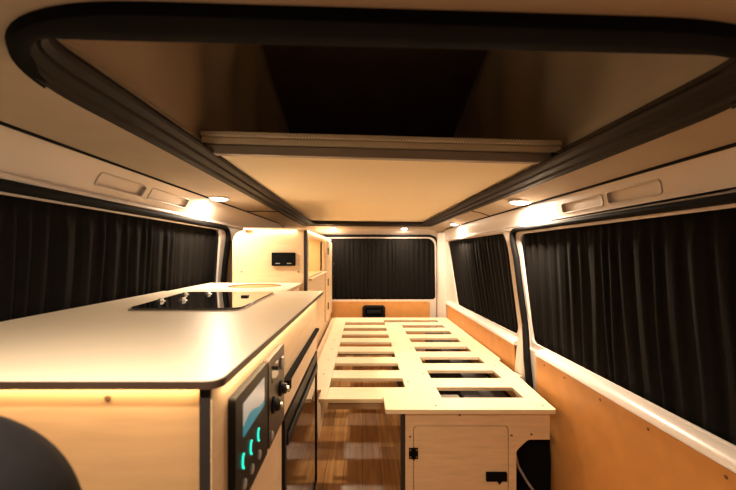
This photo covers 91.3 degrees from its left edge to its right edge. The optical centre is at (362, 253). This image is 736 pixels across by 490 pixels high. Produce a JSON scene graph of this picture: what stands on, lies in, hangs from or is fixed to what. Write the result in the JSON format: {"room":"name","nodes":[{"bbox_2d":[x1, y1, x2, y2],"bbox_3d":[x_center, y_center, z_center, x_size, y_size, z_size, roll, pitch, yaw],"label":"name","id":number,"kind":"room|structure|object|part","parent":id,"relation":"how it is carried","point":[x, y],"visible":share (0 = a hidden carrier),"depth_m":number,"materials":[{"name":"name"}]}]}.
{"room":"vehicle interior","nodes":[
{"label":"vehicle interior","id":0,"kind":"room"},
{"bbox_2d":[0,191,242,282],"bbox_3d":[-0.861,0.128,1.425,0.051,0.605,4.250,0,0,0],"label":"wall","id":1,"kind":"structure","parent":0,"point":[221,233],"depth_m":2.13,"materials":[{"name":"beige paint"}]},
{"bbox_2d":[0,195,216,321],"bbox_3d":[-0.872,0.128,0.931,0.051,0.535,2.406,0,0,0],"label":"curtain","id":2,"kind":"object","parent":1,"relation":"hanging from","point":[54,257],"visible":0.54,"depth_m":1.12,"materials":[{"name":"black fabric"}]},
{"bbox_2d":[0,178,230,282],"bbox_3d":[-0.844,0.115,0.779,0.066,0.574,2.958,0,0,0],"label":"trim","id":3,"kind":"structure","parent":1,"relation":"attached to","point":[8,186],"depth_m":1.14,"materials":[{"name":"black rubber"}]},
{"bbox_2d":[0,125,281,229],"bbox_3d":[-0.821,-0.231,1.425,0.077,0.115,4.250,0,0,0],"label":"trim","id":4,"kind":"structure","parent":1,"relation":"attached to","point":[24,155],"depth_m":1.10,"materials":[{"name":"beige paint"}]},
{"bbox_2d":[282,227,436,354],"bbox_3d":[-0.015,0.365,3.580,1.730,1.270,0.040,0,0,0],"label":"wall","id":5,"kind":"structure","parent":0,"point":[432,301],"depth_m":3.56,"materials":[{"name":"beige paint"}]},
{"bbox_2d":[284,226,436,233],"bbox_3d":[-0.005,-0.231,3.480,1.470,0.078,0.160,0,0,0],"label":"trim","id":6,"kind":"structure","parent":5,"relation":"attached to","point":[317,230],"depth_m":3.47,"materials":[{"name":"beige paint"}]},
{"bbox_2d":[320,238,434,299],"bbox_3d":[0.010,0.152,3.570,1.461,0.625,0.019,0,0,0],"label":"curtain","id":7,"kind":"object","parent":5,"relation":"hanging from","point":[363,268],"visible":0.68,"depth_m":3.57,"materials":[{"name":"black fabric"}]},
{"bbox_2d":[323,235,436,327],"bbox_3d":[-0.017,0.403,3.548,1.541,1.179,0.019,0,0,0],"label":"trim","id":8,"kind":"structure","parent":5,"relation":"attached to","point":[431,236],"depth_m":3.54,"materials":[{"name":"black rubber"}]},
{"bbox_2d":[331,301,429,346],"bbox_3d":[-0.007,0.706,3.547,1.345,0.468,0.023,0,0,0],"label":"panel","id":9,"kind":"object","parent":5,"relation":"attached to","point":[340,309],"depth_m":3.55,"materials":[{"name":"brown wood"}]},
{"bbox_3d":[0.113,0.577,3.544,0.225,0.137,0.016,0,0,0],"label":"tailgate handle","id":10,"kind":"part","parent":9,"relation":"part of","materials":[{"name":"black plastic"}]},
{"bbox_2d":[445,142,735,229],"bbox_3d":[0.769,-0.226,1.425,0.010,0.010,4.250,0,0,0],"label":"trim","id":11,"kind":"structure","parent":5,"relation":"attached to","point":[728,146],"depth_m":1.02,"materials":[{"name":"black rubber"}]},
{"bbox_2d":[0,0,735,232],"bbox_3d":[-0.005,-0.244,1.440,1.540,0.121,4.280,0,0,0],"label":"ceiling","id":12,"kind":"structure","parent":0,"point":[24,104],"depth_m":0.75,"materials":[{"name":"plastic"}]},
{"bbox_2d":[0,121,278,223],"bbox_3d":[-0.779,-0.282,1.425,0.010,0.010,4.250,0,0,0],"label":"trim","id":13,"kind":"structure","parent":12,"relation":"attached to","point":[1,122],"depth_m":1.05,"materials":[{"name":"black rubber"}]},
{"bbox_2d":[208,196,229,200],"bbox_3d":[-0.724,-0.278,1.820,0.100,0.020,0.100,0,0,0],"label":"recessed light","id":14,"kind":"object","parent":12,"relation":"in","point":[216,198],"visible":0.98,"depth_m":1.79,"materials":[{"name":"white plastic"}]},
{"bbox_2d":[4,1,735,108],"bbox_3d":[0.045,-0.275,0.513,1.193,0.058,0.222,0,0,0],"label":"trim","id":15,"kind":"structure","parent":12,"relation":"attached to","point":[145,21],"depth_m":0.42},
{"bbox_2d":[30,39,735,226],"bbox_3d":[0.045,-0.276,1.860,1.185,0.060,2.903,0,0,0],"label":"trim","id":16,"kind":"structure","parent":12,"relation":"attached to","point":[68,75],"depth_m":0.76,"materials":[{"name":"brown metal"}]},
{"bbox_2d":[204,143,557,221],"bbox_3d":[0.048,-0.295,2.163,1.053,0.061,2.215,0,0,0],"label":"board","id":17,"kind":"object","parent":16,"relation":"on","point":[320,183],"visible":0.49,"depth_m":1.36,"materials":[{"name":"beige wood"}]},
{"bbox_2d":[508,198,531,204],"bbox_3d":[0.714,-0.234,1.630,0.101,0.024,0.100,0,0,0],"label":"recessed light","id":18,"kind":"object","parent":12,"relation":"in","point":[517,201],"visible":0.99,"depth_m":1.60,"materials":[{"name":"white plastic"}]},
{"bbox_2d":[316,355,424,489],"bbox_3d":[-0.020,1.015,1.435,1.760,0.030,4.270,0,0,0],"label":"floor","id":19,"kind":"structure","parent":0,"point":[358,449],"depth_m":1.88,"materials":[{"name":"brown wood"}]},
{"bbox_2d":[0,416,81,489],"bbox_3d":[-0.425,0.564,0.072,0.370,0.873,0.545,0,0,0],"label":"seat","id":20,"kind":"object","parent":19,"relation":"on","point":[29,460],"visible":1,"depth_m":0.30,"materials":[{"name":"fabric"}]},
{"bbox_2d":[0,300,318,489],"bbox_3d":[-0.513,0.586,0.999,0.670,0.828,1.068,0,0,0],"label":"kitchen cabinet","id":21,"kind":"object","parent":19,"relation":"on","point":[110,439],"visible":0.57,"depth_m":0.48,"materials":[{"name":"beige wood"}]},
{"bbox_3d":[-0.529,0.586,0.484,0.637,0.828,0.012,0,0,0],"label":"panel","id":22,"kind":"part","parent":21,"relation":"part of","materials":[{"name":"beige wood"}]},
{"bbox_2d":[0,291,322,389],"bbox_3d":[-0.508,0.166,0.996,0.684,0.011,1.088,0,0,0],"label":"countertop","id":23,"kind":"structure","parent":21,"relation":"on","point":[105,345],"depth_m":0.65,"materials":[{"name":"laminate"}]},
{"bbox_2d":[128,291,274,310],"bbox_3d":[-0.521,0.151,1.218,0.366,0.018,0.437,0,0,0],"label":"cooktop","id":24,"kind":"object","parent":23,"relation":"in","point":[185,301],"visible":1,"depth_m":1.13,"materials":[{"name":"black glass"}]},
{"bbox_3d":[-0.204,0.586,0.482,0.014,0.828,0.036,0,0,0],"label":"corner post","id":25,"kind":"part","parent":21,"relation":"part of","materials":[{"name":"black metal"}]},
{"bbox_3d":[-0.202,0.586,0.667,0.014,0.828,0.402,0,0,0],"label":"panel","id":26,"kind":"part","parent":21,"relation":"part of","materials":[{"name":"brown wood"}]},
{"bbox_2d":[228,344,288,489],"bbox_3d":[-0.179,0.297,0.694,0.032,0.175,0.347,0,0,0],"label":"control panel","id":27,"kind":"object","parent":21,"relation":"attached to","point":[256,408],"visible":1,"depth_m":0.61,"materials":[{"name":"black plastic"}]},
{"bbox_3d":[-0.175,0.310,0.738,0.016,0.034,0.034,0,0,0],"label":"selector knob","id":28,"kind":"part","parent":27,"relation":"part of","materials":[{"name":"black plastic"}]},
{"bbox_2d":[280,355,284,368],"bbox_3d":[-0.180,0.245,0.811,0.006,0.026,0.022,0,0,0],"label":"rocker switch","id":29,"kind":"object","parent":27,"relation":"attached to","point":[282,358],"depth_m":0.80,"materials":[{"name":"grey plastic"}]},
{"bbox_3d":[-0.175,0.300,0.802,0.016,0.034,0.034,0,0,0],"label":"selector knob","id":30,"kind":"part","parent":27,"relation":"part of","materials":[{"name":"black plastic"}]},
{"bbox_3d":[-0.202,0.241,1.187,0.014,0.138,0.637,0,0,0],"label":"rail","id":31,"kind":"part","parent":21,"relation":"part of","materials":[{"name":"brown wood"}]},
{"bbox_2d":[282,351,317,489],"bbox_3d":[-0.452,0.678,1.190,0.536,0.544,0.627,0,0,0],"label":"fridge","id":32,"kind":"object","parent":21,"relation":"in","point":[299,424],"visible":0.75,"depth_m":1.15,"materials":[{"name":"black plastic"}]},
{"bbox_3d":[-0.203,0.705,1.190,0.022,0.450,0.587,0,0,0],"label":"glass door","id":33,"kind":"part","parent":32,"relation":"part of","materials":[{"name":"glass"}]},
{"bbox_3d":[-0.202,0.366,1.188,0.020,0.068,0.627,0,0,0],"label":"drawer","id":34,"kind":"part","parent":21,"relation":"part of","materials":[{"name":"brown wood"}]},
{"bbox_3d":[-0.187,0.323,1.188,0.018,0.026,0.624,0,0,0],"label":"handle","id":35,"kind":"part","parent":21,"relation":"part of","materials":[{"name":"beige wood"}]},
{"bbox_3d":[-0.247,0.586,1.520,0.105,0.828,0.025,0,0,0],"label":"post","id":36,"kind":"part","parent":21,"relation":"part of","materials":[{"name":"brown wood"}]},
{"bbox_2d":[232,228,333,348],"bbox_3d":[-0.492,0.430,2.731,0.445,1.140,1.538,0,0,0],"label":"tall cabinet","id":37,"kind":"object","parent":19,"relation":"on","point":[252,248],"visible":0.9,"depth_m":1.98,"materials":[{"name":"brown wood"}]},
{"bbox_3d":[-0.519,0.436,1.989,0.392,1.128,0.018,0,0,0],"label":"panel","id":38,"kind":"part","parent":37,"relation":"part of","materials":[{"name":"brown wood"}]},
{"bbox_2d":[271,253,295,265],"bbox_3d":[-0.432,0.031,1.972,0.130,0.074,0.014,0,0,0],"label":"double socket","id":39,"kind":"object","parent":37,"relation":"attached to","point":[277,259],"visible":1,"depth_m":1.97,"materials":[{"name":"black plastic"}]},
{"bbox_2d":[274,255,281,262],"bbox_3d":[-0.463,0.028,1.967,0.044,0.044,0.002,0,0,0],"label":"outlet","id":40,"kind":"object","parent":39,"relation":"attached to","point":[277,258],"depth_m":1.97,"materials":[{"name":"black plastic"}]},
{"bbox_2d":[285,255,292,262],"bbox_3d":[-0.401,0.028,1.967,0.044,0.044,0.002,0,0,0],"label":"outlet","id":41,"kind":"object","parent":39,"relation":"attached to","point":[288,258],"depth_m":1.97,"materials":[{"name":"black plastic"}]},
{"bbox_2d":[309,268,321,274],"bbox_3d":[-0.517,0.147,2.745,0.365,0.015,1.490,0,0,0],"label":"shelf","id":42,"kind":"object","parent":37,"relation":"attached to","point":[312,271],"depth_m":2.86,"materials":[{"name":"brown wood"}]},
{"bbox_3d":[-0.315,0.436,2.757,0.014,1.128,1.485,0,0,0],"label":"frame","id":43,"kind":"part","parent":37,"relation":"part of","materials":[{"name":"brown wood"}]},
{"bbox_3d":[-0.301,0.228,3.210,0.013,0.665,0.560,0,0,0],"label":"door","id":44,"kind":"part","parent":37,"relation":"part of","materials":[{"name":"brown wood"}]},
{"bbox_2d":[317,318,337,444],"bbox_3d":[-0.249,0.803,2.480,0.069,0.394,1.840,0,0,0],"label":"support","id":45,"kind":"object","parent":19,"relation":"on","point":[321,407],"visible":0.1,"depth_m":2.12,"materials":[{"name":"brown wood"}]},
{"bbox_2d":[317,318,441,408],"bbox_3d":[0.040,0.612,2.390,0.570,0.048,1.860,0,0,0],"label":"bed","id":46,"kind":"object","parent":45,"relation":"on","point":[336,397],"visible":0.91,"depth_m":1.82,"materials":[{"name":"brown wood"}]},
{"bbox_3d":[-0.197,0.598,2.390,0.097,0.016,1.860,0,0,0],"label":"rail","id":47,"kind":"part","parent":46,"relation":"part of","materials":[{"name":"brown wood"}]},
{"bbox_2d":[392,321,549,489],"bbox_3d":[0.433,0.803,2.336,0.570,0.394,1.928,0,0,0],"label":"storage box","id":48,"kind":"object","parent":19,"relation":"on","point":[438,451],"visible":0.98,"depth_m":1.38,"materials":[{"name":"brown wood"}]},
{"bbox_3d":[0.278,0.803,2.348,0.015,0.394,1.904,0,0,0],"label":"panel","id":49,"kind":"part","parent":48,"relation":"part of","materials":[{"name":"beige wood"}]},
{"bbox_3d":[0.583,0.860,2.349,0.015,0.280,1.903,0,0,0],"label":"panel","id":50,"kind":"part","parent":48,"relation":"part of","materials":[{"name":"beige wood"}]},
{"bbox_2d":[440,395,459,397],"bbox_3d":[0.395,0.822,1.570,0.130,0.332,0.300,0,0,0],"label":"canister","id":51,"kind":"object","parent":48,"relation":"on","point":[442,396],"visible":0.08,"depth_m":1.69,"materials":[{"name":"white plastic"}]},
{"bbox_3d":[0.378,0.820,1.387,0.360,0.316,0.014,0,0,0],"label":"door","id":52,"kind":"part","parent":48,"relation":"part of","materials":[{"name":"brown wood"}]},
{"bbox_2d":[453,391,482,397],"bbox_3d":[0.522,0.825,1.660,0.095,0.326,0.480,0,0,0],"label":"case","id":53,"kind":"object","parent":48,"relation":"on","point":[462,394],"visible":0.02,"depth_m":1.74,"materials":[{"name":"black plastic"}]},
{"bbox_2d":[383,318,555,413],"bbox_3d":[0.431,0.597,2.340,0.688,0.018,1.960,0,0,0],"label":"bed","id":54,"kind":"object","parent":48,"relation":"on","point":[530,401],"visible":0.94,"depth_m":1.70,"materials":[{"name":"beige wood"}]},
{"bbox_3d":[0.719,0.598,2.397,0.113,0.016,1.846,0,0,0],"label":"rail","id":55,"kind":"part","parent":54,"relation":"part of","materials":[{"name":"brown wood"}]},
{"bbox_3d":[0.442,0.803,1.388,0.553,0.394,0.016,0,0,0],"label":"panel","id":56,"kind":"part","parent":48,"relation":"part of","materials":[{"name":"brown wood"}]},
{"bbox_2d":[516,454,533,489],"bbox_3d":[0.699,0.889,1.332,0.090,0.220,0.263,0,0,-31],"label":"cable","id":57,"kind":"object","parent":19,"relation":"on","point":[517,462],"visible":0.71,"depth_m":1.42,"materials":[{"name":"grey plastic"}]},
{"bbox_3d":[-0.590,0.588,1.762,0.490,0.824,0.405,0,0,0],"label":"cabinet","id":58,"kind":"object","parent":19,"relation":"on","visible":0},
{"bbox_2d":[170,283,302,290],"bbox_3d":[-0.581,0.168,1.760,0.508,0.016,0.431,0,0,0],"label":"countertop","id":59,"kind":"structure","parent":58,"relation":"on","point":[208,286],"depth_m":1.70,"materials":[{"name":"brown wood"}]},
{"bbox_2d":[231,285,278,287],"bbox_3d":[-0.535,0.170,1.795,0.250,0.011,0.250,0,0,0],"label":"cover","id":60,"kind":"object","parent":59,"relation":"in","point":[239,286],"visible":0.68,"depth_m":1.80,"materials":[{"name":"brown wood"}]},
{"bbox_2d":[262,44,486,136],"bbox_3d":[0.060,-0.849,1.950,1.030,0.979,3.100,0,0,0],"label":"ceiling","id":61,"kind":"structure","parent":0,"point":[348,90],"depth_m":1.86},
{"bbox_2d":[200,131,562,153],"bbox_3d":[0.056,-0.330,2.130,1.072,0.069,2.140,0,0,0],"label":"mattress","id":62,"kind":"object","parent":61,"relation":"attached to","point":[208,137],"visible":0.37,"depth_m":1.06,"materials":[{"name":"fabric"}]},
{"bbox_2d":[56,39,728,218],"bbox_3d":[0.059,-0.784,1.940,1.179,0.993,2.923,0,0,0],"label":"tent","id":63,"kind":"object","parent":61,"relation":"attached to","point":[566,97],"visible":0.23,"depth_m":1.10,"materials":[{"name":"fabric"}]},
{"bbox_2d":[446,186,735,448],"bbox_3d":[0.817,0.428,1.425,0.066,1.143,4.250,0,0,0],"label":"wall","id":64,"kind":"structure","parent":0,"point":[453,293],"depth_m":1.54,"materials":[{"name":"beige paint"}]},
{"bbox_2d":[437,232,451,333],"bbox_3d":[0.782,0.400,3.460,0.106,1.200,0.200,0,0,0],"label":"trim","id":65,"kind":"structure","parent":64,"relation":"attached to","point":[443,290],"depth_m":3.39,"materials":[{"name":"beige paint"}]},
{"bbox_2d":[447,305,514,397],"bbox_3d":[0.785,0.725,2.594,0.007,0.510,1.472,0,0,0],"label":"panel","id":66,"kind":"object","parent":64,"relation":"attached to","point":[497,345],"visible":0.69,"depth_m":2.25,"materials":[{"name":"brown wood"}]},
{"bbox_2d":[445,301,517,344],"bbox_3d":[0.803,0.458,2.675,0.058,0.032,1.650,0,0,0],"label":"trim","id":67,"kind":"structure","parent":64,"relation":"attached to","point":[505,335],"depth_m":2.28,"materials":[{"name":"beige paint"}]},
{"bbox_2d":[449,234,517,332],"bbox_3d":[0.820,0.154,2.602,0.054,0.592,1.487,0,0,0],"label":"curtain","id":68,"kind":"object","parent":64,"relation":"hanging from","point":[481,265],"visible":0.85,"depth_m":2.37,"materials":[{"name":"black fabric"}]},
{"bbox_2d":[484,373,549,489],"bbox_3d":[0.684,0.863,1.880,0.179,0.275,0.840,0,0,0],"label":"wheel arch","id":69,"kind":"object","parent":64,"relation":"attached to","point":[533,456],"depth_m":1.46,"materials":[{"name":"black plastic"}]},
{"bbox_2d":[515,316,533,397],"bbox_3d":[0.836,0.630,1.800,0.129,0.740,0.136,0,0,0],"label":"trim","id":70,"kind":"structure","parent":64,"relation":"attached to","point":[519,362],"depth_m":1.78,"materials":[{"name":"beige paint"}]},
{"bbox_2d":[443,147,735,240],"bbox_3d":[0.791,-0.173,1.425,0.039,0.106,4.250,0,0,0],"label":"trim","id":71,"kind":"structure","parent":64,"relation":"attached to","point":[717,170],"depth_m":1.04,"materials":[{"name":"beige paint"}]},
{"bbox_2d":[509,192,735,388],"bbox_3d":[0.789,0.425,0.589,0.060,1.113,2.578,0,0,0],"label":"trim","id":72,"kind":"structure","parent":64,"relation":"attached to","point":[728,198],"depth_m":1.28,"materials":[{"name":"black rubber"}]},
{"bbox_2d":[524,208,735,445],"bbox_3d":[0.822,0.167,0.766,0.048,0.534,2.074,0,0,0],"label":"curtain","id":73,"kind":"object","parent":64,"relation":"hanging from","point":[647,307],"visible":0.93,"depth_m":1.02,"materials":[{"name":"black fabric"}]},
{"bbox_2d":[535,349,735,472],"bbox_3d":[0.803,0.446,0.460,0.058,0.032,2.320,0,0,0],"label":"trim","id":74,"kind":"structure","parent":64,"relation":"attached to","point":[714,449],"depth_m":0.97,"materials":[{"name":"beige paint"}]},
{"bbox_2d":[536,357,735,489],"bbox_3d":[0.780,0.720,0.506,0.007,0.520,2.212,0,0,0],"label":"panel","id":75,"kind":"object","parent":64,"relation":"attached to","point":[596,443],"visible":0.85,"depth_m":1.14,"materials":[{"name":"brown wood"}]}
]}

